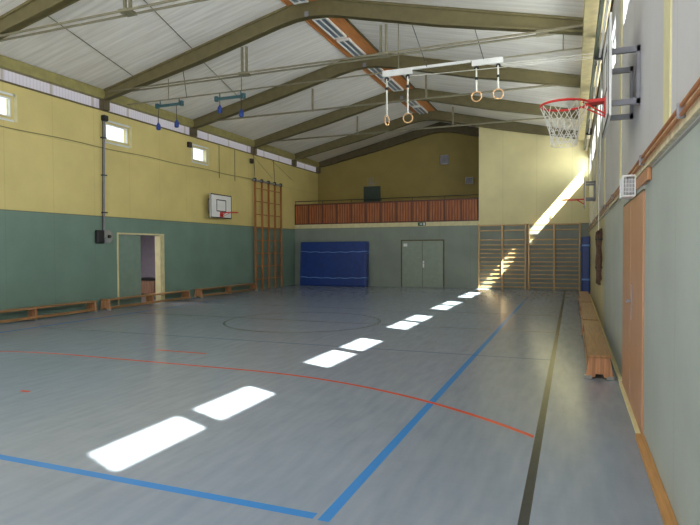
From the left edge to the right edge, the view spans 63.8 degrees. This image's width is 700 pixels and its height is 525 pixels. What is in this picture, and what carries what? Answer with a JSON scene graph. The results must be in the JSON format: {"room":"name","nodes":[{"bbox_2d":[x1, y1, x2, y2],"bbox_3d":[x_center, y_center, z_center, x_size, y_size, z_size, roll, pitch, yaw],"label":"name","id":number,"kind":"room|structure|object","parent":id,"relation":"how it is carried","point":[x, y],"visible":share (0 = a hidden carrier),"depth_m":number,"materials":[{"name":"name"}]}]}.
{"room":"school gymnasium","nodes":[
{"label":"school gymnasium","id":0,"kind":"room"},
{"bbox_2d":[137,235,154,277],"bbox_3d":[-7.550,-0.083,17.569,3.140,2.600,6.100,0,1,22],"label":"wall","id":1,"kind":"structure","parent":0,"point":[147,241],"depth_m":20.70,"materials":[{"name":"paint"}]},
{"bbox_2d":[0,81,317,319],"bbox_3d":[-6.810,-1.405,14.940,0.160,5.360,28.020,0,1,22],"label":"wall","id":2,"kind":"structure","parent":0,"point":[51,187],"depth_m":15.44,"materials":[{"name":"paint"}]},
{"bbox_2d":[0,91,17,122],"bbox_3d":[-7.783,-3.473,12.302,0.105,0.630,1.040,0,1,22],"label":"window","id":3,"kind":"structure","parent":2,"relation":"in","point":[15,115],"depth_m":12.65,"materials":[{"name":"white plastic"}]},
{"bbox_2d":[48,16,132,75],"bbox_3d":[-5.870,-4.897,12.735,0.016,0.229,3.692,0,1,8],"label":"rod","id":4,"kind":"object","parent":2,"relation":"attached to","point":[48,16],"visible":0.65,"depth_m":12.67,"materials":[{"name":"grey metal"}]},
{"bbox_2d":[95,230,112,243],"bbox_3d":[-6.561,-0.694,15.096,0.194,0.370,0.580,0,1,22],"label":"winch","id":5,"kind":"object","parent":2,"relation":"attached to","point":[101,237],"visible":1,"depth_m":14.99,"materials":[{"name":"black metal"}]},
{"bbox_2d":[0,0,207,41],"bbox_3d":[-2.322,-4.953,9.283,12.360,1.973,0.240,0,1,22],"label":"roof frame","id":6,"kind":"object","parent":2,"relation":"on","point":[29,12],"visible":1,"depth_m":10.62,"materials":[{"name":"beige wood"}]},
{"bbox_2d":[100,115,107,231],"bbox_3d":[-6.585,-2.389,15.088,0.140,3.120,0.212,0,1,22],"label":"conduit","id":7,"kind":"object","parent":2,"relation":"attached to","point":[104,118],"visible":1,"depth_m":15.08,"materials":[{"name":"grey metal"}]},
{"bbox_2d":[105,120,131,147],"bbox_3d":[-6.468,-3.558,15.620,0.105,0.630,1.040,0,1,22],"label":"window","id":8,"kind":"structure","parent":2,"relation":"in","point":[129,127],"depth_m":15.79,"materials":[{"name":"white plastic"}]},
{"bbox_2d":[117,233,164,304],"bbox_3d":[-6.220,0.190,16.543,0.290,2.090,1.920,0,1,22],"label":"door","id":9,"kind":"structure","parent":2,"relation":"in","point":[128,244],"depth_m":16.25,"materials":[{"name":"beige paint"}]},
{"bbox_2d":[0,125,282,185],"bbox_3d":[-5.631,-3.155,17.644,0.024,0.044,14.800,0,1,22],"label":"cable","id":10,"kind":"object","parent":2,"relation":"attached to","point":[0,125],"visible":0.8,"depth_m":15.22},
{"bbox_2d":[0,68,315,171],"bbox_3d":[-6.823,-4.229,14.872,0.040,0.290,28.020,0,1,22],"label":"window","id":11,"kind":"structure","parent":2,"relation":"in","point":[6,75],"depth_m":15.95,"materials":[{"name":"white glass"}]},
{"bbox_2d":[0,79,318,173],"bbox_3d":[-6.790,-4.081,14.863,0.150,0.035,28.020,0,1,22],"label":"trim","id":12,"kind":"structure","parent":2,"relation":"attached to","point":[0,79],"depth_m":15.86,"materials":[{"name":"paint"}]},
{"bbox_2d":[0,55,318,166],"bbox_3d":[-6.694,-4.478,14.815,0.160,0.250,28.020,0,1,22],"label":"trim","id":13,"kind":"structure","parent":2,"relation":"attached to","point":[6,63],"depth_m":15.68,"materials":[{"name":"green paint"}]},
{"bbox_2d":[191,143,209,165],"bbox_3d":[-5.096,-3.647,19.082,0.105,0.630,0.990,0,1,22],"label":"window","id":14,"kind":"structure","parent":2,"relation":"in","point":[192,159],"depth_m":19.11,"materials":[{"name":"white plastic"}]},
{"bbox_2d":[208,193,238,218],"bbox_3d":[-4.458,-1.964,19.710,1.003,0.830,1.014,-1,1,-20],"label":"basketball hoop","id":15,"kind":"object","parent":2,"relation":"attached to","point":[219,206],"visible":1,"depth_m":19.60,"materials":[{"name":"white paint"}]},
{"bbox_2d":[190,283,294,297],"bbox_3d":[-4.114,1.077,21.531,0.020,0.060,8.780,0,1,22],"label":"baseboard","id":16,"kind":"structure","parent":2,"relation":"attached to","point":[292,283],"depth_m":23.73,"materials":[{"name":"green"}]},
{"bbox_2d":[252,154,291,288],"bbox_3d":[-3.161,-1.624,23.640,0.146,5.350,3.512,0,1,22],"label":"ladder","id":17,"kind":"object","parent":2,"relation":"attached to","point":[261,181],"visible":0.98,"depth_m":23.09,"materials":[{"name":"brown wood"}]},
{"bbox_2d":[99,0,605,110],"bbox_3d":[-0.923,-5.044,12.814,12.360,1.973,0.240,0,1,22],"label":"roof frame","id":18,"kind":"object","parent":2,"relation":"on","point":[542,25],"visible":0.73,"depth_m":12.37,"materials":[{"name":"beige wood"}]},
{"bbox_2d":[127,24,593,104],"bbox_3d":[-0.772,-4.860,13.197,12.280,1.469,0.767,0,1,22],"label":"rail","id":19,"kind":"object","parent":2,"relation":"hanging from","point":[495,60],"visible":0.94,"depth_m":12.50,"materials":[{"name":"white metal"}]},
{"bbox_2d":[155,99,183,108],"bbox_3d":[-4.893,-4.311,15.224,0.900,0.220,0.090,0,1,22],"label":"bar","id":20,"kind":"object","parent":19,"relation":"hanging from","point":[181,103],"visible":1,"depth_m":15.20,"materials":[{"name":"teal metal"}]},
{"bbox_2d":[156,109,160,129],"bbox_3d":[-5.239,-3.928,15.371,0.124,0.610,0.124,0,1,22],"label":"grip","id":21,"kind":"object","parent":20,"relation":"hanging from","point":[158,126],"visible":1,"depth_m":15.35,"materials":[{"name":"plastic"}]},
{"bbox_2d":[174,105,178,127],"bbox_3d":[-4.672,-3.935,15.146,0.124,0.590,0.124,0,1,22],"label":"grip","id":22,"kind":"object","parent":20,"relation":"hanging from","point":[176,124],"visible":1,"depth_m":15.13,"materials":[{"name":"plastic"}]},
{"bbox_2d":[214,91,245,101],"bbox_3d":[-3.103,-4.302,14.515,0.910,0.220,0.090,0,1,22],"label":"bar","id":23,"kind":"object","parent":19,"relation":"hanging from","point":[242,95],"visible":1,"depth_m":14.48,"materials":[{"name":"teal metal"}]},
{"bbox_2d":[217,100,221,112],"bbox_3d":[-3.390,-4.059,14.635,0.124,0.330,0.124,0,1,22],"label":"grip","id":24,"kind":"object","parent":23,"relation":"hanging from","point":[219,110],"visible":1,"depth_m":14.60,"materials":[{"name":"plastic"}]},
{"bbox_2d":[239,98,243,116],"bbox_3d":[-2.785,-3.976,14.398,0.124,0.490,0.124,0,1,22],"label":"grip","id":25,"kind":"object","parent":23,"relation":"hanging from","point":[241,113],"visible":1,"depth_m":14.36,"materials":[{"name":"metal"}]},
{"bbox_2d":[384,79,389,125],"bbox_3d":[0.851,-3.691,12.964,0.062,1.065,0.237,0,2,25],"label":"ring","id":26,"kind":"object","parent":19,"relation":"hanging from","point":[386,87],"visible":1,"depth_m":12.95,"materials":[{"name":"white fabric"}]},
{"bbox_2d":[403,76,412,122],"bbox_3d":[1.316,-3.694,12.780,0.239,1.055,0.047,0,1,18],"label":"ring","id":27,"kind":"object","parent":19,"relation":"hanging from","point":[407,85],"visible":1,"depth_m":12.77,"materials":[{"name":"brown wood"}]},
{"bbox_2d":[471,68,481,101],"bbox_3d":[2.747,-3.852,12.209,0.239,0.725,0.046,0,1,19],"label":"ring","id":28,"kind":"object","parent":19,"relation":"hanging from","point":[476,77],"visible":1,"depth_m":12.19,"materials":[{"name":"brown wood"}]},
{"bbox_2d":[492,65,503,98],"bbox_3d":[3.175,-3.855,12.039,0.239,0.715,0.051,0,1,13],"label":"ring","id":29,"kind":"object","parent":19,"relation":"hanging from","point":[498,74],"visible":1,"depth_m":12.03,"materials":[{"name":"brown wood"}]},
{"bbox_2d":[189,54,597,136],"bbox_3d":[0.474,-5.134,16.340,12.360,1.973,0.214,0,1,22],"label":"roof frame","id":30,"kind":"object","parent":2,"relation":"on","point":[508,74],"visible":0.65,"depth_m":16.00,"materials":[{"name":"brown metal"}]},
{"bbox_2d":[251,88,592,154],"bbox_3d":[1.874,-5.225,19.871,12.360,1.973,0.214,0,1,22],"label":"roof frame","id":31,"kind":"object","parent":2,"relation":"on","point":[486,103],"visible":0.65,"depth_m":19.66,"materials":[{"name":"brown wood"}]},
{"bbox_2d":[0,0,583,161],"bbox_3d":[-0.990,-5.330,12.640,12.720,1.640,28.220,0,1,22],"label":"ceiling","id":32,"kind":"structure","parent":0,"point":[138,43],"depth_m":14.30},
{"bbox_2d":[281,0,314,5],"bbox_3d":[-1.640,-5.862,11.034,0.970,0.070,3.600,0,1,22],"label":"panel","id":33,"kind":"object","parent":32,"relation":"attached to","point":[286,2],"visible":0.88,"depth_m":12.70,"materials":[{"name":"orange wood"}]},
{"bbox_2d":[289,0,308,4],"bbox_3d":[-1.343,-5.841,12.014,0.360,0.060,1.360,0,1,22],"label":"ceiling lamp","id":34,"kind":"object","parent":33,"relation":"attached to","point":[294,2],"visible":1,"depth_m":12.58,"materials":[{"name":"white paint"}]},
{"bbox_2d":[306,18,379,56],"bbox_3d":[-0.241,-5.952,14.565,0.970,0.070,3.600,0,1,22],"label":"panel","id":35,"kind":"object","parent":32,"relation":"attached to","point":[344,25],"visible":0.37,"depth_m":14.77,"materials":[{"name":"orange wood"}]},
{"bbox_2d":[312,18,346,38],"bbox_3d":[-0.504,-5.896,14.133,0.360,0.060,1.360,0,1,22],"label":"ceiling lamp","id":36,"kind":"object","parent":35,"relation":"attached to","point":[326,24],"visible":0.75,"depth_m":14.10,"materials":[{"name":"white paint"}]},
{"bbox_2d":[337,38,365,56],"bbox_3d":[0.056,-5.932,15.546,0.360,0.060,1.360,0,1,22],"label":"ceiling lamp","id":37,"kind":"object","parent":35,"relation":"attached to","point":[348,44],"visible":0.83,"depth_m":15.44,"materials":[{"name":"white paint"}]},
{"bbox_2d":[362,68,414,91],"bbox_3d":[1.159,-6.043,18.097,0.970,0.070,3.600,0,1,22],"label":"panel","id":38,"kind":"object","parent":32,"relation":"attached to","point":[401,80],"visible":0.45,"depth_m":18.65,"materials":[{"name":"orange wood"}]},
{"bbox_2d":[367,68,389,79],"bbox_3d":[0.896,-5.986,17.665,0.360,0.060,1.360,0,1,22],"label":"ceiling lamp","id":39,"kind":"object","parent":38,"relation":"attached to","point":[373,70],"visible":0.37,"depth_m":17.57,"materials":[{"name":"white paint"}]},
{"bbox_2d":[382,78,403,91],"bbox_3d":[1.456,-6.022,19.077,0.360,0.060,1.360,0,1,22],"label":"ceiling lamp","id":40,"kind":"object","parent":38,"relation":"attached to","point":[393,85],"visible":0.95,"depth_m":19.09,"materials":[{"name":"white paint"}]},
{"bbox_2d":[401,100,436,112],"bbox_3d":[2.490,-6.129,21.457,0.970,0.070,3.230,0,1,22],"label":"panel","id":41,"kind":"object","parent":32,"relation":"attached to","point":[426,105],"visible":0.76,"depth_m":22.09,"materials":[{"name":"orange wood"}]},
{"bbox_2d":[406,101,419,106],"bbox_3d":[2.295,-6.077,21.196,0.360,0.060,1.360,0,1,22],"label":"ceiling lamp","id":42,"kind":"object","parent":41,"relation":"attached to","point":[411,103],"visible":0.53,"depth_m":21.47,"materials":[{"name":"white paint"}]},
{"bbox_2d":[412,105,427,113],"bbox_3d":[2.855,-6.113,22.609,0.360,0.060,1.360,0,1,22],"label":"ceiling lamp","id":43,"kind":"object","parent":41,"relation":"attached to","point":[419,109],"visible":0.94,"depth_m":22.40,"materials":[{"name":"white paint"}]},
{"bbox_2d":[0,284,663,524],"bbox_3d":[-2.400,1.393,13.371,15.820,0.200,28.220,0,1,22],"label":"floor","id":44,"kind":"structure","parent":0,"point":[295,404],"depth_m":5.42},
{"bbox_2d":[0,300,97,322],"bbox_3d":[-7.297,1.176,12.928,0.360,0.300,3.500,0,1,22],"label":"bench","id":45,"kind":"object","parent":44,"relation":"on","point":[91,305],"visible":1,"depth_m":13.10,"materials":[{"name":"brown wood"}]},
{"bbox_2d":[100,290,190,310],"bbox_3d":[-5.882,1.085,16.497,0.360,0.300,3.440,0,1,22],"label":"bench","id":46,"kind":"object","parent":44,"relation":"on","point":[105,303],"visible":1,"depth_m":16.17,"materials":[{"name":"brown wood"}]},
{"bbox_2d":[141,277,155,294],"bbox_3d":[-7.175,0.852,20.210,0.860,0.600,0.600,0,1,22],"label":"base cabinet","id":47,"kind":"object","parent":44,"relation":"on","point":[147,283],"visible":0.45,"depth_m":19.91,"materials":[{"name":"brown wood"}]},
{"bbox_2d":[194,283,257,297],"bbox_3d":[-4.387,0.988,20.270,0.360,0.300,3.560,0,1,22],"label":"bench","id":48,"kind":"object","parent":44,"relation":"on","point":[253,286],"visible":0.98,"depth_m":20.03,"materials":[{"name":"brown wood"}]},
{"bbox_2d":[300,241,368,286],"bbox_3d":[-0.642,0.054,24.524,3.281,1.930,0.545,0,1,22],"label":"floor mat","id":49,"kind":"object","parent":44,"relation":"on","point":[346,263],"visible":1,"depth_m":24.35,"materials":[{"name":"blue plastic"}]},
{"bbox_2d":[579,236,589,293],"bbox_3d":[8.328,0.086,19.989,0.348,2.000,1.914,0,1,22],"label":"mat","id":50,"kind":"object","parent":44,"relation":"on","point":[585,240],"visible":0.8,"depth_m":19.10,"materials":[{"name":"blue plastic"}]},
{"bbox_2d":[577,291,591,311],"bbox_3d":[6.368,1.058,15.246,0.340,0.300,3.540,0,1,22],"label":"bench","id":51,"kind":"object","parent":44,"relation":"on","point":[584,296],"visible":0.48,"depth_m":15.08,"materials":[{"name":"brown wood"}]},
{"bbox_2d":[579,302,598,334],"bbox_3d":[5.028,1.145,11.863,0.340,0.300,3.540,0,1,22],"label":"bench","id":52,"kind":"object","parent":44,"relation":"on","point":[587,311],"visible":0.5,"depth_m":11.52,"materials":[{"name":"brown wood"}]},
{"bbox_2d":[581,320,614,380],"bbox_3d":[3.683,1.232,8.471,0.340,0.300,3.560,0,1,22],"label":"bench","id":53,"kind":"object","parent":44,"relation":"on","point":[597,353],"visible":1,"depth_m":7.13,"materials":[{"name":"brown wood"}]},
{"bbox_2d":[318,133,478,203],"bbox_3d":[2.275,-4.016,26.411,8.260,4.752,0.120,0,1,22],"label":"wall","id":54,"kind":"structure","parent":0,"point":[413,168],"depth_m":26.09,"materials":[{"name":"paint"}]},
{"bbox_2d":[440,155,448,164],"bbox_3d":[4.289,-4.657,25.458,0.380,0.420,0.138,0,1,22],"label":"wall speaker","id":55,"kind":"object","parent":54,"relation":"attached to","point":[444,159],"visible":1,"depth_m":25.40},
{"bbox_2d":[465,177,473,183],"bbox_3d":[5.330,-3.652,25.071,0.350,0.300,0.138,0,1,22],"label":"wall speaker","id":56,"kind":"object","parent":54,"relation":"attached to","point":[468,180],"visible":1,"depth_m":25.02},
{"bbox_2d":[466,178,472,182],"bbox_3d":[5.306,-3.651,25.012,0.290,0.240,0.010,0,1,22],"label":"speaker grille","id":57,"kind":"object","parent":56,"relation":"attached to","point":[468,180],"depth_m":25.00,"materials":[{"name":"grey metal"}]},
{"bbox_2d":[295,127,588,290],"bbox_3d":[3.676,-2.425,24.455,12.320,6.850,2.560,0,1,22],"label":"wall","id":58,"kind":"structure","parent":0,"point":[523,179],"depth_m":22.06,"materials":[{"name":"paint"}]},
{"bbox_2d":[294,221,478,228],"bbox_3d":[1.789,-1.629,25.212,8.260,0.180,2.580,0,1,22],"label":"trim","id":59,"kind":"structure","parent":58,"relation":"attached to","point":[448,223],"depth_m":23.93,"materials":[{"name":"beige paint"}]},
{"bbox_2d":[364,177,380,201],"bbox_3d":[0.966,-2.704,24.521,0.770,2.010,0.400,0,1,22],"label":"board","id":60,"kind":"object","parent":59,"relation":"on","point":[370,192],"visible":0.65,"depth_m":24.47,"materials":[{"name":"metal"}]},
{"bbox_2d":[295,194,478,224],"bbox_3d":[1.329,-2.222,24.045,8.240,1.066,0.080,0,1,22],"label":"gallery railing","id":61,"kind":"object","parent":59,"relation":"on","point":[461,209],"visible":1,"depth_m":23.89,"materials":[{"name":"red wood"}]},
{"bbox_2d":[316,122,478,172],"bbox_3d":[4.079,-5.369,25.489,12.320,1.973,0.200,0,1,22],"label":"roof frame","id":62,"kind":"object","parent":58,"relation":"on","point":[466,130],"visible":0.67,"depth_m":26.11,"materials":[{"name":"brown wood"}]},
{"bbox_2d":[418,222,425,225],"bbox_3d":[2.983,-1.597,23.339,0.340,0.145,0.022,0,1,22],"label":"exit sign","id":63,"kind":"object","parent":58,"relation":"attached to","point":[419,223],"visible":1,"depth_m":23.33,"materials":[{"name":"white paint"}]},
{"bbox_2d":[401,239,443,287],"bbox_3d":[2.998,0.040,23.358,1.850,1.980,0.096,0,1,22],"label":"door","id":64,"kind":"structure","parent":58,"relation":"in","point":[422,261],"depth_m":23.37,"materials":[{"name":"white paint"}]},
{"bbox_2d":[292,110,589,165],"bbox_3d":[3.147,-5.307,23.084,12.360,1.973,0.200,0,1,22],"label":"roof frame","id":65,"kind":"object","parent":58,"relation":"on","point":[437,115],"visible":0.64,"depth_m":22.91,"materials":[{"name":"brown wood"}]},
{"bbox_2d":[478,223,526,289],"bbox_3d":[5.977,-0.234,22.117,1.840,2.560,0.155,0,1,22],"label":"wall bars","id":66,"kind":"object","parent":58,"relation":"attached to","point":[525,224],"visible":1,"depth_m":22.06,"materials":[{"name":"brown wood"}]},
{"bbox_2d":[528,222,580,290],"bbox_3d":[7.762,-0.225,21.410,1.880,2.560,0.155,0,1,22],"label":"wall bars","id":67,"kind":"object","parent":58,"relation":"attached to","point":[579,223],"visible":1,"depth_m":21.36,"materials":[{"name":"brown wood"}]},
{"bbox_2d":[589,0,699,524],"bbox_3d":[4.764,-1.349,10.354,0.100,5.360,28.020,0,1,22],"label":"wall","id":68,"kind":"structure","parent":0,"point":[671,421],"depth_m":3.81,"materials":[{"name":"paint"}]},
{"bbox_2d":[562,177,595,208],"bbox_3d":[6.388,-1.896,15.397,0.922,0.760,0.915,-1,1,-24],"label":"basketball hoop","id":69,"kind":"object","parent":68,"relation":"attached to","point":[593,198],"visible":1,"depth_m":15.11,"materials":[{"name":"white paint"}]},
{"bbox_2d":[539,12,640,147],"bbox_3d":[2.442,-1.691,5.493,0.940,1.043,0.926,-1,1,-22],"label":"basketball hoop","id":70,"kind":"object","parent":68,"relation":"attached to","point":[606,101],"visible":1,"depth_m":5.46,"materials":[{"name":"white paint"}]},
{"bbox_2d":[591,128,592,222],"bbox_3d":[7.614,-2.716,17.668,0.022,3.000,0.260,0,1,22],"label":"trim","id":71,"kind":"structure","parent":68,"relation":"attached to","point":[592,128],"depth_m":17.53,"materials":[{"name":"beige paint"}]},
{"bbox_2d":[578,0,610,140],"bbox_3d":[4.056,-4.348,9.181,0.420,0.180,25.460,0,1,22],"label":"trim","id":72,"kind":"structure","parent":68,"relation":"attached to","point":[590,15],"depth_m":11.38,"materials":[{"name":"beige paint"}]},
{"bbox_2d":[584,0,608,150],"bbox_3d":[5.118,-3.961,11.621,0.200,0.220,19.560,0,1,22],"label":"rail","id":73,"kind":"object","parent":68,"relation":"attached to","point":[597,56],"visible":0.89,"depth_m":10.59,"materials":[{"name":"white metal"}]},
{"bbox_2d":[595,64,602,284],"bbox_3d":[4.924,-1.777,11.118,0.132,4.423,0.542,0,1,22],"label":"rope","id":74,"kind":"object","parent":73,"relation":"hanging from","point":[598,237],"visible":1,"depth_m":10.95,"materials":[{"name":"brown fabric"}]},
{"bbox_2d":[596,105,597,215],"bbox_3d":[6.214,-2.626,14.137,0.022,3.000,0.260,0,1,22],"label":"trim","id":75,"kind":"structure","parent":68,"relation":"attached to","point":[597,105],"depth_m":14.11,"materials":[{"name":"beige paint"}]},
{"bbox_2d":[588,0,613,147],"bbox_3d":[4.267,-3.995,9.106,0.130,0.035,25.460,0,1,22],"label":"trim","id":76,"kind":"structure","parent":68,"relation":"attached to","point":[612,1],"depth_m":13.10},
{"bbox_2d":[604,135,605,203],"bbox_3d":[4.815,-2.535,10.605,0.022,3.000,0.260,0,1,22],"label":"trim","id":77,"kind":"structure","parent":68,"relation":"attached to","point":[605,135],"depth_m":10.54,"materials":[{"name":"beige paint"}]},
{"bbox_2d":[589,294,621,381],"bbox_3d":[6.061,1.223,13.855,0.045,0.040,15.560,0,1,22],"label":"baseboard","id":78,"kind":"structure","parent":68,"relation":"attached to","point":[619,377],"depth_m":8.07,"materials":[{"name":"beige paint"}]},
{"bbox_2d":[619,0,622,184],"bbox_3d":[3.415,-2.445,7.073,0.022,3.000,0.260,0,1,22],"label":"trim","id":79,"kind":"structure","parent":68,"relation":"attached to","point":[621,1],"depth_m":7.00,"materials":[{"name":"beige paint"}]},
{"bbox_2d":[620,174,635,198],"bbox_3d":[2.601,-0.705,5.267,0.112,0.199,0.312,0,1,22],"label":"lamp","id":80,"kind":"object","parent":68,"relation":"attached to","point":[627,182],"visible":1,"depth_m":5.15,"materials":[{"name":"white metal"}]},
{"bbox_2d":[619,185,645,433],"bbox_3d":[2.789,0.348,5.634,0.082,2.210,2.030,0,1,22],"label":"door","id":81,"kind":"structure","parent":68,"relation":"in","point":[632,384],"depth_m":5.33,"materials":[{"name":"brown wood"}]},
{"bbox_2d":[587,77,699,229],"bbox_3d":[4.137,-0.934,9.048,0.040,0.082,25.110,0,1,22],"label":"pipes","id":82,"kind":"object","parent":68,"relation":"attached to","point":[682,108],"visible":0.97,"depth_m":3.26,"materials":[{"name":"orange metal"}]},
{"bbox_2d":[588,86,699,230],"bbox_3d":[4.179,-0.931,9.058,0.030,0.128,25.160,0,1,22],"label":"trim","id":83,"kind":"structure","parent":68,"relation":"attached to","point":[693,112],"depth_m":3.40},
{"bbox_2d":[636,167,651,189],"bbox_3d":[2.446,-0.692,4.689,0.032,0.098,0.850,0,1,22],"label":"block","id":84,"kind":"object","parent":68,"relation":"attached to","point":[645,177],"visible":0.91,"depth_m":4.47,"materials":[{"name":"brown wood"}]},
{"bbox_2d":[635,433,677,524],"bbox_3d":[0.984,1.548,1.070,0.065,0.045,7.840,0,1,22],"label":"baseboard","id":85,"kind":"structure","parent":68,"relation":"attached to","point":[667,514],"depth_m":3.71,"materials":[{"name":"brown wood"}]},
{"bbox_2d":[663,0,671,125],"bbox_3d":[2.016,-2.354,3.542,0.022,3.000,0.260,0,1,22],"label":"trim","id":86,"kind":"structure","parent":68,"relation":"attached to","point":[667,57],"depth_m":3.53,"materials":[{"name":"beige paint"}]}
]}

